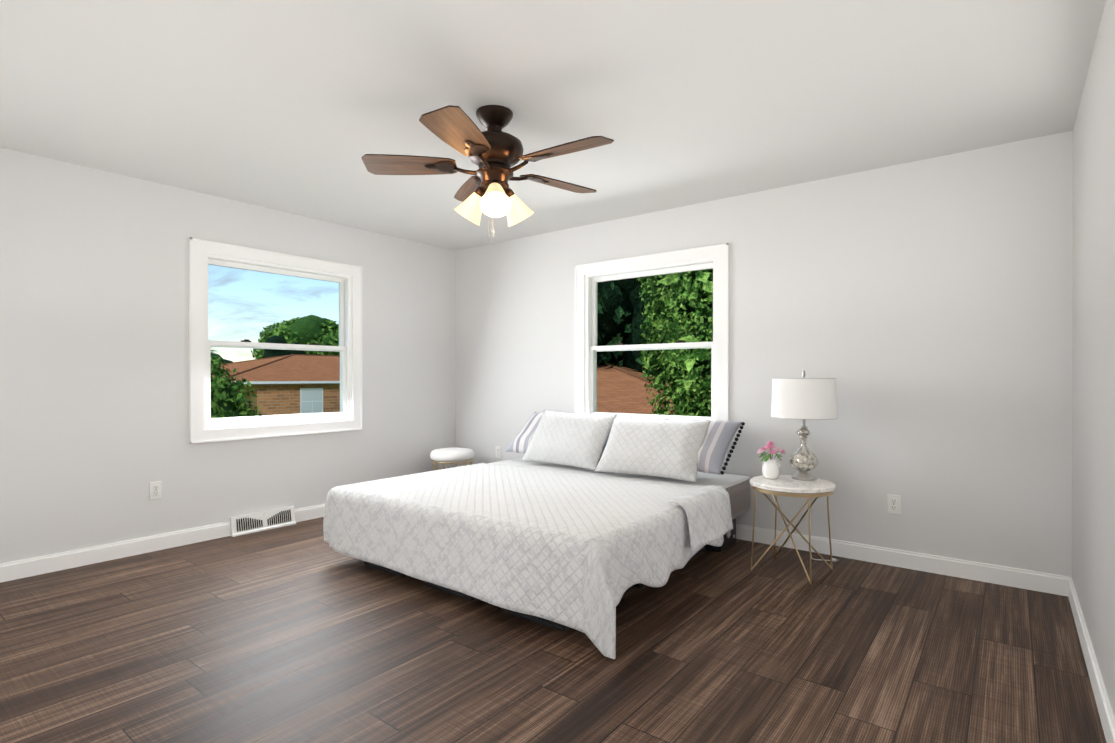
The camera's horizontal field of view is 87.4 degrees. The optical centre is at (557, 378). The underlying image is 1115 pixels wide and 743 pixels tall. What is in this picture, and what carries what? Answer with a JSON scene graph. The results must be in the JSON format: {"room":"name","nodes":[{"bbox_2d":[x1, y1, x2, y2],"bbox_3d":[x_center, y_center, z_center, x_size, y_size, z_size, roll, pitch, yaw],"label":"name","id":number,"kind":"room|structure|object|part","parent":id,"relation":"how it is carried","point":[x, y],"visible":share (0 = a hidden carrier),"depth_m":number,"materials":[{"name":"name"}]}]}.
{"room":"bedroom","nodes":[
{"label":"bedroom","id":0,"kind":"room"},
{"bbox_2d":[0,147,455,563],"bbox_3d":[-2.402,-0.084,4.325,0.150,2.640,4.550,0,0,38],"label":"wall","id":1,"kind":"structure","parent":0,"point":[94,352],"depth_m":3.82,"materials":[{"name":"paint"}]},
{"bbox_2d":[149,481,161,499],"bbox_3d":[-2.661,0.738,3.864,0.010,0.116,0.072,0,0,38],"label":"electrical outlet","id":2,"kind":"object","parent":1,"relation":"attached to","point":[155,490],"visible":1,"depth_m":3.86,"materials":[{"name":"white plastic"}]},
{"bbox_2d":[0,504,324,582],"bbox_3d":[-2.334,1.085,4.283,0.014,0.102,4.200,0,0,38],"label":"baseboard","id":3,"kind":"structure","parent":1,"relation":"attached to","point":[14,570],"depth_m":3.70,"materials":[{"name":"white wood"}]},
{"bbox_2d":[230,506,295,536],"bbox_3d":[-2.208,1.068,4.394,0.048,0.135,0.470,0,0,38],"label":"floor vent","id":4,"kind":"object","parent":1,"relation":"attached to","point":[259,521],"visible":1,"depth_m":4.37,"materials":[{"name":"white metal"}]},
{"bbox_2d":[189,238,362,443],"bbox_3d":[-2.190,-0.265,4.602,0.204,1.416,1.346,0,0,38],"label":"window","id":5,"kind":"structure","parent":1,"relation":"in","point":[204,426],"depth_m":4.46,"materials":[{"name":"white"}]},
{"bbox_2d":[0,517,1105,742],"bbox_3d":[-0.475,1.191,2.832,4.730,0.100,4.250,0,0,38],"label":"floor","id":6,"kind":"structure","parent":0,"point":[300,632],"depth_m":2.38,"materials":[{"name":"brown wood"}]},
{"bbox_2d":[430,447,473,470],"bbox_3d":[-0.982,0.890,5.447,0.410,0.480,0.410,0,0,38],"label":"stool","id":7,"kind":"object","parent":6,"relation":"on","point":[451,455],"visible":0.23,"depth_m":5.30,"materials":[{"name":"white fabric"}]},
{"bbox_2d":[323,410,750,658],"bbox_3d":[-0.002,0.700,3.816,2.162,0.877,2.063,0,0,38],"label":"bed","id":8,"kind":"object","parent":6,"relation":"on","point":[583,523],"visible":1,"depth_m":3.20,"materials":[{"name":"white fabric"}]},
{"bbox_2d":[750,475,835,584],"bbox_3d":[1.395,0.875,3.474,0.472,0.532,0.472,0,0,38],"label":"nightstand","id":9,"kind":"object","parent":6,"relation":"on","point":[786,485],"visible":0.96,"depth_m":3.40,"materials":[{"name":"stone"}]},
{"bbox_2d":[757,441,786,478],"bbox_3d":[1.300,0.493,3.557,0.157,0.229,0.154,0,0,38],"label":"vase","id":10,"kind":"object","parent":9,"relation":"on","point":[770,468],"visible":1,"depth_m":3.54,"materials":[{"name":"white ceramic"}]},
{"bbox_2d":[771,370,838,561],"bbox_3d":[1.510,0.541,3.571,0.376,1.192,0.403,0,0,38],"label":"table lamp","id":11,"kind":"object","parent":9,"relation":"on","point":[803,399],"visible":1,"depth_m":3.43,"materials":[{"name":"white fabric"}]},
{"bbox_2d":[0,0,1105,250],"bbox_3d":[-0.475,-1.349,2.823,4.730,0.100,4.250,0,0,38],"label":"ceiling","id":12,"kind":"structure","parent":0,"point":[296,106],"depth_m":2.63,"materials":[{"name":"white paint"}]},
{"bbox_2d":[361,105,613,241],"bbox_3d":[-0.276,-0.984,2.842,1.192,0.629,1.220,0,0,38],"label":"ceiling fan","id":13,"kind":"object","parent":12,"relation":"hanging from","point":[494,152],"visible":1,"depth_m":2.77,"materials":[{"name":"brown wood"}]},
{"bbox_3d":[-0.649,-1.017,2.831,0.566,0.047,0.174,0,-11,-3],"label":"blade","id":14,"kind":"part","parent":13,"relation":"part of","materials":[{"name":"brown wood"}]},
{"bbox_3d":[-0.393,-1.015,2.521,0.174,0.047,0.566,-11,-3,15],"label":"blade","id":15,"kind":"part","parent":13,"relation":"part of","materials":[{"name":"brown wood"}]},
{"bbox_3d":[-0.434,-1.018,3.170,0.174,0.047,0.566,12,-4,-21],"label":"blade","id":16,"kind":"part","parent":13,"relation":"part of","materials":[{"name":"brown wood"}]},
{"bbox_3d":[-0.044,-1.017,3.070,0.566,0.047,0.174,0,11,-39],"label":"blade","id":17,"kind":"part","parent":13,"relation":"part of","materials":[{"name":"brown wood"}]},
{"bbox_3d":[-0.019,-1.016,2.669,0.566,0.047,0.174,0,11,33],"label":"blade","id":18,"kind":"part","parent":13,"relation":"part of","materials":[{"name":"brown wood"}]},
{"bbox_2d":[456,131,1072,576],"bbox_3d":[0.875,-0.085,4.565,4.730,2.640,0.150,0,0,38],"label":"wall","id":19,"kind":"structure","parent":0,"point":[920,311],"depth_m":3.59,"materials":[{"name":"paint"}]},
{"bbox_2d":[496,446,500,457],"bbox_3d":[-0.568,0.701,5.588,0.072,0.116,0.010,0,0,38],"label":"electrical outlet","id":20,"kind":"object","parent":19,"relation":"attached to","point":[498,451],"visible":1,"depth_m":5.58,"materials":[{"name":"white plastic"}]},
{"bbox_2d":[575,243,728,420],"bbox_3d":[0.746,-0.265,4.668,1.356,1.416,0.204,0,0,38],"label":"window","id":21,"kind":"structure","parent":19,"relation":"in","point":[589,276],"depth_m":4.59,"materials":[{"name":"white"}]},
{"bbox_2d":[887,494,900,514],"bbox_3d":[2.050,0.764,3.554,0.072,0.116,0.010,0,0,38],"label":"electrical outlet","id":22,"kind":"object","parent":19,"relation":"attached to","point":[893,504],"visible":1,"depth_m":3.55,"materials":[{"name":"white plastic"}]},
{"bbox_2d":[736,524,1063,595],"bbox_3d":[0.824,1.084,4.504,4.730,0.102,0.014,0,0,38],"label":"baseboard","id":23,"kind":"structure","parent":19,"relation":"attached to","point":[840,548],"depth_m":3.47,"materials":[{"name":"white wood"}]},
{"bbox_2d":[1072,0,1114,717],"bbox_3d":[1.451,-0.073,1.330,0.150,2.640,4.550,0,0,38],"label":"wall","id":24,"kind":"structure","parent":0,"point":[1093,439],"depth_m":2.20,"materials":[{"name":"paint"}]},
{"bbox_2d":[1064,576,1114,742],"bbox_3d":[1.390,1.096,1.389,0.014,0.102,4.200,0,0,38],"label":"baseboard","id":25,"kind":"structure","parent":24,"relation":"attached to","point":[1105,711],"depth_m":2.18,"materials":[{"name":"white wood"}]},
{"label":"outside","id":26,"kind":"structure","parent":0,"visible":0},
{"label":"lawn","id":27,"kind":"structure","parent":26,"visible":0},
{"bbox_2d":[211,353,225,364],"bbox_3d":[-31.447,-0.040,48.378,7.006,6.251,7.057,0,0,38],"label":"tree","id":28,"kind":"object","parent":27,"relation":"on","point":[222,360],"depth_m":49.40,"materials":[{"name":"green plant"}]},
{"bbox_2d":[211,350,261,417],"bbox_3d":[-8.286,1.047,12.293,3.759,4.075,3.998,0,0,38],"label":"tree","id":29,"kind":"object","parent":27,"relation":"on","point":[236,406],"depth_m":12.59,"materials":[{"name":"green plant"}]},
{"bbox_2d":[262,335,287,357],"bbox_3d":[-21.544,-0.084,44.579,2.257,6.543,2.429,0,0,38],"label":"tree","id":30,"kind":"object","parent":27,"relation":"on","point":[273,352],"depth_m":44.12,"materials":[{"name":"green plant"}]},
{"bbox_2d":[212,354,339,415],"bbox_3d":[-14.963,0.574,38.562,15.085,4.277,20.185,0,0,38],"label":"neighbouring house","id":31,"kind":"structure","parent":27,"relation":"on","point":[288,374],"depth_m":30.15,"materials":[{"name":"brick"}]},
{"bbox_2d":[251,315,339,358],"bbox_3d":[-22.048,-1.535,52.256,10.199,8.397,9.383,0,0,38],"label":"tree","id":32,"kind":"object","parent":27,"relation":"on","point":[308,330],"depth_m":49.03,"materials":[{"name":"green plant"}]},
{"bbox_2d":[286,342,305,354],"bbox_3d":[-20.872,-0.009,46.571,2.506,5.890,2.370,0,0,38],"label":"tree","id":33,"kind":"object","parent":27,"relation":"on","point":[296,351],"depth_m":45.90,"materials":[{"name":"green plant"}]},
{"bbox_2d":[597,328,623,364],"bbox_3d":[-1.811,-2.781,18.780,10.174,11.130,7.970,0,0,38],"label":"tree","id":34,"kind":"object","parent":27,"relation":"on","point":[604,353],"depth_m":15.58,"materials":[{"name":"green plant"}]},
{"bbox_2d":[597,362,676,414],"bbox_3d":[4.320,1.085,15.221,8.178,3.423,16.278,0,0,38],"label":"house","id":35,"kind":"structure","parent":27,"relation":"on","point":[631,397],"depth_m":10.74,"materials":[{"name":"brown brick"}]},
{"bbox_2d":[597,275,712,374],"bbox_3d":[4.437,-2.682,15.495,9.504,10.956,7.647,0,0,38],"label":"tree","id":36,"kind":"object","parent":27,"relation":"on","point":[623,310],"depth_m":14.64,"materials":[{"name":"green plant"}]},
{"bbox_2d":[637,269,712,416],"bbox_3d":[1.666,-1.041,5.678,1.761,7.744,1.825,0,0,38],"label":"tree","id":37,"kind":"object","parent":27,"relation":"on","point":[680,360],"depth_m":5.34,"materials":[{"name":"green plant"}]}
]}

